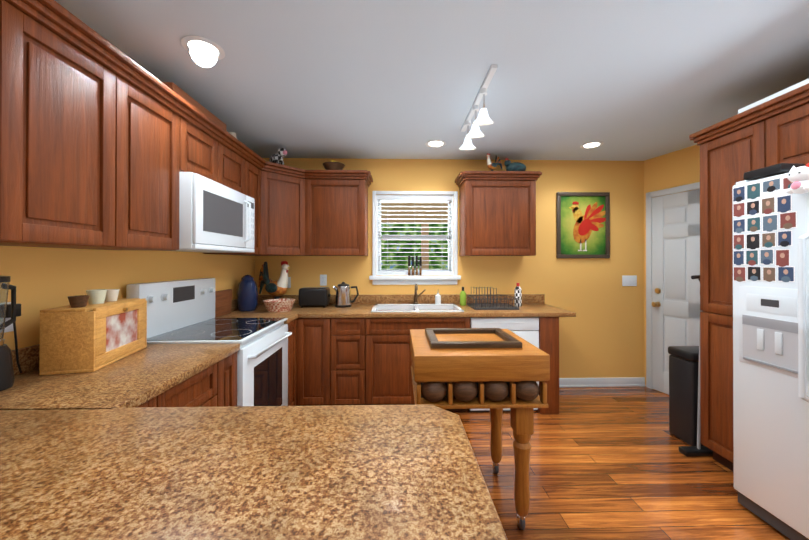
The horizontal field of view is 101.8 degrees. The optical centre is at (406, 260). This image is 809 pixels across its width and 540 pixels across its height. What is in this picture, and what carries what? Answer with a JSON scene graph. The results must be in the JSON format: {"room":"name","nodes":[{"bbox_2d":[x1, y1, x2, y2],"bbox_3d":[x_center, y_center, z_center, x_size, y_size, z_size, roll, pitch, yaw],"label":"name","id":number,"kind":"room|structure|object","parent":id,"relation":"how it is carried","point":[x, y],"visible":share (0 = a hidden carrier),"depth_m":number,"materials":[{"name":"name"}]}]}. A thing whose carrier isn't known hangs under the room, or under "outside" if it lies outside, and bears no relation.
{"room":"kitchen","nodes":[
{"label":"kitchen","id":0,"kind":"room"},
{"bbox_2d":[0,246,254,350],"bbox_3d":[-1.602,0.125,0.561,0.120,2.450,6.070,0,0,-1],"label":"wall","id":1,"kind":"structure","parent":0,"point":[42,278],"depth_m":1.60,"materials":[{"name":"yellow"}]},
{"bbox_2d":[4,302,21,372],"bbox_3d":[-1.531,0.302,1.263,0.051,0.279,0.072,0,0,-1],"label":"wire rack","id":2,"kind":"object","parent":1,"relation":"attached to","point":[11,327],"visible":0.58,"depth_m":1.27,"materials":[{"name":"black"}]},
{"bbox_2d":[0,0,31,246],"bbox_3d":[-1.383,-0.440,0.784,0.321,0.763,0.529,0,0,-1],"label":"upper cabinet","id":3,"kind":"object","parent":1,"relation":"attached to","point":[15,15],"depth_m":1.03,"materials":[{"name":"brown wood"}]},
{"bbox_2d":[32,4,135,249],"bbox_3d":[-1.393,-0.438,1.191,0.321,0.763,0.529,0,0,-1],"label":"upper cabinet","id":4,"kind":"object","parent":1,"relation":"attached to","point":[104,142],"depth_m":1.24,"materials":[{"name":"brown wood"}]},
{"bbox_2d":[11,300,236,375],"bbox_3d":[-1.558,0.405,1.789,0.020,0.100,3.366,0,0,-1],"label":"backsplash","id":5,"kind":"structure","parent":1,"relation":"attached to","point":[28,357],"depth_m":1.33,"materials":[{"name":"brown stone"}]},
{"bbox_2d":[132,76,183,250],"bbox_3d":[-1.402,-0.437,1.568,0.321,0.763,0.468,0,0,-1],"label":"upper cabinet","id":6,"kind":"object","parent":1,"relation":"attached to","point":[159,122],"depth_m":1.64,"materials":[{"name":"brown wood"}]},
{"bbox_2d":[184,112,227,186],"bbox_3d":[-1.413,-0.656,2.023,0.321,0.320,0.442,0,0,-1],"label":"upper cabinet","id":7,"kind":"object","parent":1,"relation":"attached to","point":[205,151],"depth_m":2.04,"materials":[{"name":"brown wood"}]},
{"bbox_2d":[163,82,225,129],"bbox_3d":[-1.424,-0.923,2.075,0.270,0.105,0.560,0,0,-1],"label":"crate","id":8,"kind":"object","parent":7,"relation":"on","point":[189,99],"visible":0.08,"depth_m":1.99,"materials":[{"name":"brown wood"}]},
{"bbox_2d":[176,172,254,252],"bbox_3d":[-1.353,-0.276,2.183,0.448,0.425,0.754,0,0,-1],"label":"microwave","id":9,"kind":"object","parent":7,"relation":"attached to","point":[215,217],"visible":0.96,"depth_m":1.99,"materials":[{"name":"white plastic"}]},
{"bbox_2d":[203,152,263,255],"bbox_3d":[-1.412,-0.432,2.738,0.358,0.763,0.348,0,0,-1],"label":"upper cabinet","id":10,"kind":"object","parent":1,"relation":"attached to","point":[255,167],"depth_m":2.80,"materials":[{"name":"brown wood"}]},
{"bbox_2d":[228,144,247,195],"bbox_3d":[-1.421,-0.655,2.343,0.321,0.320,0.442,0,0,-1],"label":"upper cabinet","id":11,"kind":"object","parent":1,"relation":"attached to","point":[237,160],"depth_m":2.46,"materials":[{"name":"brown wood"}]},
{"bbox_2d":[264,164,311,255],"bbox_3d":[-1.264,-0.430,3.147,0.673,0.763,0.672,0,0,-1],"label":"upper cabinet","id":12,"kind":"object","parent":1,"relation":"attached to","point":[287,189],"depth_m":3.04,"materials":[{"name":"brown wood"}]},
{"bbox_2d":[269,148,286,164],"bbox_3d":[-1.214,-0.957,3.109,0.212,0.183,0.191,0,0,-1],"label":"cow figurine","id":13,"kind":"object","parent":12,"relation":"on","point":[278,157],"visible":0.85,"depth_m":3.07,"materials":[{"name":"white"}]},
{"bbox_2d":[55,0,808,160],"bbox_3d":[0.905,-1.129,0.717,5.500,0.060,6.250,0,0,-1],"label":"ceiling","id":14,"kind":"structure","parent":0,"point":[632,80],"depth_m":1.86,"materials":[{"name":"white paint"}]},
{"bbox_2d":[181,36,224,60],"bbox_3d":[-1.049,-1.091,1.695,0.196,0.006,0.196,0,0,-1],"label":"recessed light","id":15,"kind":"object","parent":14,"relation":"in","point":[202,48],"visible":1,"depth_m":1.69,"materials":[{"name":"white"}]},
{"bbox_2d":[425,140,445,146],"bbox_3d":[0.268,-1.086,3.057,0.196,0.006,0.196,0,0,-1],"label":"recessed light","id":16,"kind":"object","parent":14,"relation":"in","point":[435,143],"visible":0.98,"depth_m":3.05,"materials":[{"name":"white glass"}]},
{"bbox_2d":[459,65,496,149],"bbox_3d":[0.477,-0.975,2.282,0.140,0.233,0.900,0,0,-1],"label":"spotlight","id":17,"kind":"object","parent":14,"relation":"attached to","point":[482,119],"visible":1,"depth_m":2.21,"materials":[{"name":"white"}]},
{"bbox_2d":[580,141,603,148],"bbox_3d":[1.738,-1.085,3.093,0.196,0.006,0.196,0,0,-1],"label":"recessed light","id":18,"kind":"object","parent":14,"relation":"in","point":[593,144],"visible":1,"depth_m":3.08,"materials":[{"name":"white"}]},
{"bbox_2d":[255,158,643,377],"bbox_3d":[0.483,0.138,3.588,4.195,2.450,0.120,0,0,-1],"label":"wall","id":19,"kind":"structure","parent":0,"point":[601,334],"depth_m":3.56,"materials":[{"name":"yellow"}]},
{"bbox_2d":[287,277,290,287],"bbox_3d":[-1.268,0.232,3.479,0.072,0.116,0.006,0,0,-1],"label":"electrical outlet","id":20,"kind":"object","parent":19,"relation":"attached to","point":[289,282],"visible":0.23,"depth_m":3.48,"materials":[{"name":"white plastic"}]},
{"bbox_2d":[320,275,326,285],"bbox_3d":[-0.888,0.207,3.489,0.072,0.116,0.006,0,0,-1],"label":"electrical outlet","id":21,"kind":"object","parent":19,"relation":"attached to","point":[323,280],"visible":1,"depth_m":3.49,"materials":[{"name":"white plastic"}]},
{"bbox_2d":[312,172,367,255],"bbox_3d":[-0.723,-0.430,3.318,0.628,0.763,0.358,0,0,-1],"label":"upper cabinet","id":22,"kind":"object","parent":19,"relation":"attached to","point":[339,199],"depth_m":3.18,"materials":[{"name":"brown wood"}]},
{"bbox_2d":[323,160,344,169],"bbox_3d":[-0.727,-0.925,3.263,0.218,0.119,0.215,0,0,-1],"label":"bowl","id":23,"kind":"object","parent":22,"relation":"on","point":[333,165],"visible":0.85,"depth_m":3.19,"materials":[{"name":"brown wood"}]},
{"bbox_2d":[258,294,543,303],"bbox_3d":[-0.056,0.412,3.499,3.066,0.100,0.020,0,0,-1],"label":"backsplash","id":24,"kind":"structure","parent":19,"relation":"attached to","point":[526,298],"depth_m":3.49,"materials":[{"name":"brown stone"}]},
{"bbox_2d":[369,191,460,284],"bbox_3d":[0.085,-0.242,3.549,0.968,0.998,0.178,0,0,-1],"label":"window","id":25,"kind":"structure","parent":19,"relation":"in","point":[453,277],"depth_m":3.51,"materials":[{"name":"white wood"}]},
{"bbox_2d":[378,197,451,272],"bbox_3d":[0.085,-0.282,3.550,0.826,0.835,0.052,0,0,-1],"label":"window blind slats","id":26,"kind":"object","parent":25,"relation":"attached to","point":[414,199],"visible":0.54,"depth_m":3.54,"materials":[{"name":"white plastic"}]},
{"bbox_2d":[408,256,421,275],"bbox_3d":[0.083,0.054,3.478,0.144,0.210,0.024,0,0,-1],"label":"bottles","id":27,"kind":"object","parent":25,"relation":"on","point":[420,266],"visible":0.98,"depth_m":3.47,"materials":[{"name":"black plastic"}]},
{"bbox_2d":[455,171,541,255],"bbox_3d":[0.916,-0.456,3.361,0.800,0.815,0.391,0,0,-1],"label":"upper cabinet","id":28,"kind":"object","parent":19,"relation":"attached to","point":[497,213],"visible":1,"depth_m":3.22,"materials":[{"name":"brown wood"}]},
{"bbox_2d":[486,153,501,170],"bbox_3d":[0.872,-0.967,3.293,0.188,0.203,0.082,0,0,-1],"label":"rooster","id":29,"kind":"object","parent":28,"relation":"on","point":[491,166],"visible":0.98,"depth_m":3.27,"materials":[{"name":"multicoloured ceramic"}]},
{"bbox_2d":[504,158,525,170],"bbox_3d":[1.085,-0.945,3.297,0.218,0.160,0.140,0,0,-1],"label":"hen","id":30,"kind":"object","parent":28,"relation":"on","point":[516,166],"visible":0.9,"depth_m":3.25,"materials":[{"name":"teal ceramic"}]},
{"bbox_2d":[556,192,609,257],"bbox_3d":[1.899,-0.380,3.547,0.574,0.711,0.030,0,0,-1],"label":"framed picture","id":31,"kind":"object","parent":19,"relation":"attached to","point":[582,224],"visible":0.98,"depth_m":3.55,"materials":[{"name":"brown"}]},
{"bbox_2d":[559,377,644,386],"bbox_3d":[1.962,1.315,3.546,1.231,0.095,0.022,0,0,-1],"label":"baseboard","id":32,"kind":"structure","parent":19,"relation":"attached to","point":[608,382],"depth_m":3.54,"materials":[{"name":"white wood"}]},
{"bbox_2d":[622,275,636,285],"bbox_3d":[2.416,0.220,3.566,0.160,0.115,0.012,0,0,-1],"label":"switch plate","id":33,"kind":"object","parent":19,"relation":"attached to","point":[629,280],"visible":1,"depth_m":3.57,"materials":[{"name":"white plastic"}]},
{"bbox_2d":[450,386,790,539],"bbox_3d":[0.905,1.381,0.707,5.500,0.060,6.250,0,0,-1],"label":"floor","id":34,"kind":"structure","parent":0,"point":[609,463],"depth_m":2.05,"materials":[{"name":"laminate"}]},
{"bbox_2d":[148,388,175,403],"bbox_3d":[-1.233,0.922,1.086,0.636,0.860,0.348,0,0,-1],"label":"base cabinet","id":35,"kind":"object","parent":34,"relation":"on","point":[169,397],"depth_m":1.26,"materials":[{"name":"brown wood"}]},
{"bbox_2d":[0,404,507,539],"bbox_3d":[-0.687,0.469,0.573,1.701,0.038,0.893,0,0,-1],"label":"countertop","id":36,"kind":"structure","parent":35,"relation":"on","point":[81,471],"depth_m":0.69,"materials":[{"name":"brown stone"}]},
{"bbox_2d":[176,360,227,403],"bbox_3d":[-1.240,0.924,1.400,0.636,0.860,0.525,0,0,-1],"label":"base cabinet","id":37,"kind":"object","parent":34,"relation":"on","point":[211,387],"depth_m":1.54,"materials":[{"name":"brown wood"}]},
{"bbox_2d":[0,344,239,407],"bbox_3d":[-1.233,0.473,1.394,0.651,0.038,0.814,0,0,-1],"label":"countertop","id":38,"kind":"structure","parent":37,"relation":"on","point":[143,375],"depth_m":1.25,"materials":[{"name":"brown stone"}]},
{"bbox_2d":[0,275,15,390],"bbox_3d":[-1.464,0.244,1.155,0.128,0.415,0.150,0,0,-1],"label":"blender","id":39,"kind":"object","parent":38,"relation":"on","point":[7,378],"visible":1,"depth_m":1.16,"materials":[{"name":"black plastic"}]},
{"bbox_2d":[39,298,146,374],"bbox_3d":[-1.398,0.325,1.509,0.194,0.257,0.400,0,0,-13],"label":"bread box","id":40,"kind":"object","parent":38,"relation":"on","point":[91,337],"visible":0.94,"depth_m":1.33,"materials":[{"name":"brown wood"}]},
{"bbox_2d":[68,293,97,307],"bbox_3d":[-1.380,0.171,1.380,0.065,0.045,0.065,0,0,-1],"label":"cup","id":41,"kind":"object","parent":40,"relation":"on","point":[81,300],"depth_m":1.38,"materials":[{"name":"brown ceramic"}]},
{"bbox_2d":[86,289,114,303],"bbox_3d":[-1.405,0.164,1.487,0.071,0.062,0.071,0,0,-1],"label":"cup","id":42,"kind":"object","parent":40,"relation":"on","point":[98,296],"depth_m":1.50,"materials":[{"name":"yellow ceramic"}]},
{"bbox_2d":[115,289,119,300],"bbox_3d":[-1.428,0.167,1.584,0.063,0.055,0.063,0,0,-1],"label":"cup","id":43,"kind":"object","parent":40,"relation":"on","point":[116,290],"depth_m":1.59,"materials":[{"name":"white ceramic"}]},
{"bbox_2d":[126,278,291,405],"bbox_3d":[-1.210,0.744,2.183,0.683,1.225,0.754,0,0,-1],"label":"stove","id":44,"kind":"object","parent":34,"relation":"on","point":[180,311],"visible":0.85,"depth_m":2.08,"materials":[{"name":"white metal"}]},
{"bbox_2d":[228,352,236,403],"bbox_3d":[-1.247,0.925,1.670,0.636,0.860,0.259,0,0,-1],"label":"base cabinet","id":45,"kind":"object","parent":34,"relation":"on","point":[232,360],"depth_m":1.75,"materials":[{"name":"brown wood"}]},
{"bbox_2d":[288,316,303,403],"bbox_3d":[-1.244,0.929,2.712,0.692,0.860,0.300,0,0,-1],"label":"base cabinet","id":46,"kind":"object","parent":34,"relation":"on","point":[296,339],"depth_m":2.85,"materials":[{"name":"brown wood"}]},
{"bbox_2d":[304,316,331,403],"bbox_3d":[-0.828,0.931,3.140,0.313,0.860,0.697,0,0,-1],"label":"base cabinet","id":47,"kind":"object","parent":34,"relation":"on","point":[317,329],"depth_m":2.86,"materials":[{"name":"brown wood"}]},
{"bbox_2d":[216,304,311,323],"bbox_3d":[-1.272,0.479,3.022,0.651,0.038,0.915,0,0,-1],"label":"countertop","id":48,"kind":"structure","parent":47,"relation":"on","point":[261,311],"depth_m":2.85,"materials":[{"name":"brown stone"}]},
{"bbox_2d":[215,289,231,317],"bbox_3d":[-1.537,0.353,2.727,0.038,0.211,0.280,0,0,-1],"label":"cutting board","id":49,"kind":"object","parent":48,"relation":"on","point":[223,300],"visible":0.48,"depth_m":2.73,"materials":[{"name":"brown wood"}]},
{"bbox_2d":[236,275,257,310],"bbox_3d":[-1.472,0.294,3.029,0.180,0.330,0.180,0,0,-1],"label":"jar","id":50,"kind":"object","parent":48,"relation":"on","point":[247,295],"visible":1,"depth_m":2.96,"materials":[{"name":"blue ceramic"}]},
{"bbox_2d":[258,261,289,298],"bbox_3d":[-1.345,0.231,3.325,0.398,0.459,0.228,0,0,-1],"label":"rooster figurine","id":51,"kind":"object","parent":48,"relation":"on","point":[276,287],"visible":0.98,"depth_m":3.25,"materials":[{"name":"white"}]},
{"bbox_2d":[263,299,294,311],"bbox_3d":[-1.171,0.412,3.016,0.280,0.095,0.280,0,0,-1],"label":"basket","id":52,"kind":"object","parent":48,"relation":"on","point":[278,305],"visible":1,"depth_m":2.93,"materials":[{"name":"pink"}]},
{"bbox_2d":[332,320,375,403],"bbox_3d":[-0.523,0.931,3.178,0.427,0.860,0.636,0,0,-1],"label":"base cabinet","id":53,"kind":"object","parent":34,"relation":"on","point":[353,341],"depth_m":2.86,"materials":[{"name":"brown wood"}]},
{"bbox_2d":[376,308,471,410],"bbox_3d":[0.090,0.931,3.193,0.925,0.860,0.636,0,0,-1],"label":"base cabinet","id":54,"kind":"object","parent":34,"relation":"on","point":[394,385],"depth_m":2.87,"materials":[{"name":"brown wood"}]},
{"bbox_2d":[300,304,575,319],"bbox_3d":[0.262,0.481,3.191,2.445,0.060,0.651,0,0,-1],"label":"countertop","id":55,"kind":"structure","parent":54,"relation":"on","point":[356,311],"depth_m":2.91,"materials":[{"name":"brown stone"}]},
{"bbox_2d":[299,287,330,307],"bbox_3d":[-0.915,0.364,3.283,0.295,0.192,0.170,0,0,-1],"label":"toaster","id":56,"kind":"object","parent":55,"relation":"on","point":[314,296],"visible":1,"depth_m":3.20,"materials":[{"name":"black plastic"}]},
{"bbox_2d":[333,282,358,307],"bbox_3d":[-0.613,0.337,3.300,0.261,0.247,0.168,0,0,-1],"label":"kettle","id":57,"kind":"object","parent":55,"relation":"on","point":[343,295],"visible":1,"depth_m":3.24,"materials":[{"name":"silver metal"}]},
{"bbox_2d":[371,304,463,311],"bbox_3d":[0.090,0.555,3.174,0.834,0.212,0.509,0,0,-1],"label":"sink","id":58,"kind":"object","parent":55,"relation":"in","point":[377,307],"depth_m":3.34,"materials":[{"name":"white ceramic"}]},
{"bbox_2d":[413,284,424,303],"bbox_3d":[0.130,0.342,3.321,0.133,0.216,0.226,0,0,-1],"label":"faucet","id":59,"kind":"object","parent":55,"relation":"on","point":[416,287],"depth_m":3.39,"materials":[{"name":"brown metal"}]},
{"bbox_2d":[435,289,440,303],"bbox_3d":[0.320,0.372,3.388,0.060,0.153,0.070,0,0,-1],"label":"soap pump","id":60,"kind":"object","parent":55,"relation":"on","point":[437,298],"visible":1,"depth_m":3.37,"materials":[{"name":"white plastic"}]},
{"bbox_2d":[460,287,465,305],"bbox_3d":[0.575,0.366,3.379,0.066,0.190,0.066,0,0,-1],"label":"soap bottle","id":61,"kind":"object","parent":55,"relation":"on","point":[462,298],"visible":1,"depth_m":3.35,"materials":[{"name":"green plastic"}]},
{"bbox_2d":[467,287,518,309],"bbox_3d":[0.834,0.364,3.235,0.420,0.192,0.360,0,0,-1],"label":"dish rack","id":62,"kind":"object","parent":55,"relation":"on","point":[476,305],"visible":1,"depth_m":3.16,"materials":[{"name":"grey metal"}]},
{"bbox_2d":[514,283,521,305],"bbox_3d":[1.122,0.343,3.322,0.068,0.235,0.068,0,0,-1],"label":"bottle","id":63,"kind":"object","parent":55,"relation":"on","point":[518,292],"visible":0.92,"depth_m":3.30,"materials":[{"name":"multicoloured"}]},
{"bbox_2d":[410,329,549,529],"bbox_3d":[0.354,0.905,1.879,0.655,0.900,0.623,0,0,-1],"label":"table","id":64,"kind":"object","parent":34,"relation":"on","point":[495,382],"visible":0.77,"depth_m":1.59,"materials":[{"name":"brown wood"}]},
{"bbox_2d":[425,328,522,349],"bbox_3d":[0.352,0.437,1.863,0.470,0.034,0.380,0,0,-1],"label":"tray","id":65,"kind":"object","parent":64,"relation":"on","point":[468,339],"visible":1,"depth_m":1.83,"materials":[{"name":"brown wood"}]},
{"bbox_2d":[470,317,538,411],"bbox_3d":[0.862,0.933,3.212,0.610,0.855,0.622,0,0,-1],"label":"dishwasher","id":66,"kind":"object","parent":34,"relation":"on","point":[526,328],"visible":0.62,"depth_m":2.91,"materials":[{"name":"white metal"}]},
{"bbox_2d":[668,346,703,445],"bbox_3d":[2.212,1.016,2.491,0.310,0.685,0.230,0,0,-1],"label":"trash can","id":67,"kind":"object","parent":34,"relation":"on","point":[683,383],"visible":0.56,"depth_m":2.45,"materials":[{"name":"grey plastic"}]},
{"bbox_2d":[679,275,712,456],"bbox_3d":[2.047,0.729,2.301,0.240,1.258,0.084,0,0,-1],"label":"sweeper","id":68,"kind":"object","parent":34,"relation":"on","point":[697,450],"visible":0.56,"depth_m":2.29,"materials":[{"name":"grey plastic"}]},
{"bbox_2d":[693,111,764,471],"bbox_3d":[2.318,0.270,2.057,0.620,2.172,0.406,0,0,-1],"label":"tall cabinet","id":69,"kind":"object","parent":34,"relation":"on","point":[735,148],"depth_m":2.11,"materials":[{"name":"brown wood"}]},
{"bbox_2d":[732,163,808,539],"bbox_3d":[2.191,0.458,1.381,0.897,1.791,0.917,0,0,-1],"label":"fridge","id":70,"kind":"object","parent":34,"relation":"on","point":[771,343],"visible":1,"depth_m":1.63,"materials":[{"name":"white metal"}]},
{"bbox_2d":[744,163,804,179],"bbox_3d":[1.896,-0.458,1.704,0.130,0.044,0.180,0,0,-1],"label":"box","id":71,"kind":"object","parent":70,"relation":"on","point":[771,170],"visible":0.67,"depth_m":1.67,"materials":[{"name":"black plastic"}]},
{"bbox_2d":[644,145,699,393],"bbox_3d":[2.825,0.135,2.954,0.120,2.450,1.585,0,0,-16],"label":"wall","id":72,"kind":"structure","parent":0,"point":[681,167],"depth_m":3.34,"materials":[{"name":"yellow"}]},
{"bbox_2d":[646,182,699,394],"bbox_3d":[2.693,0.316,3.094,0.288,2.090,0.902,0,0,-1],"label":"door","id":73,"kind":"structure","parent":72,"relation":"in","point":[672,267],"depth_m":3.31,"materials":[{"name":"white wood"}]},
{"bbox_2d":[765,95,808,166],"bbox_3d":[2.330,-0.642,1.589,0.620,0.352,0.533,0,0,-1],"label":"upper cabinet","id":74,"kind":"object","parent":0,"relation":"attached to","point":[786,126],"depth_m":1.74,"materials":[{"name":"brown wood"}]},
{"bbox_2d":[738,78,808,113],"bbox_3d":[2.010,-0.888,1.468,0.035,0.032,1.000,0,0,-1],"label":"light fixture","id":75,"kind":"object","parent":74,"relation":"on","point":[782,92],"visible":0.52,"depth_m":1.77,"materials":[{"name":"white plastic"}]},
{"label":"outside","id":76,"kind":"structure","parent":0,"visible":0},
{"bbox_2d":[381,201,447,269],"bbox_3d":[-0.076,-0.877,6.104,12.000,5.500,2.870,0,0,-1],"label":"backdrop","id":77,"kind":"structure","parent":76,"point":[388,245],"depth_m":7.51,"materials":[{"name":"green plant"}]}
]}

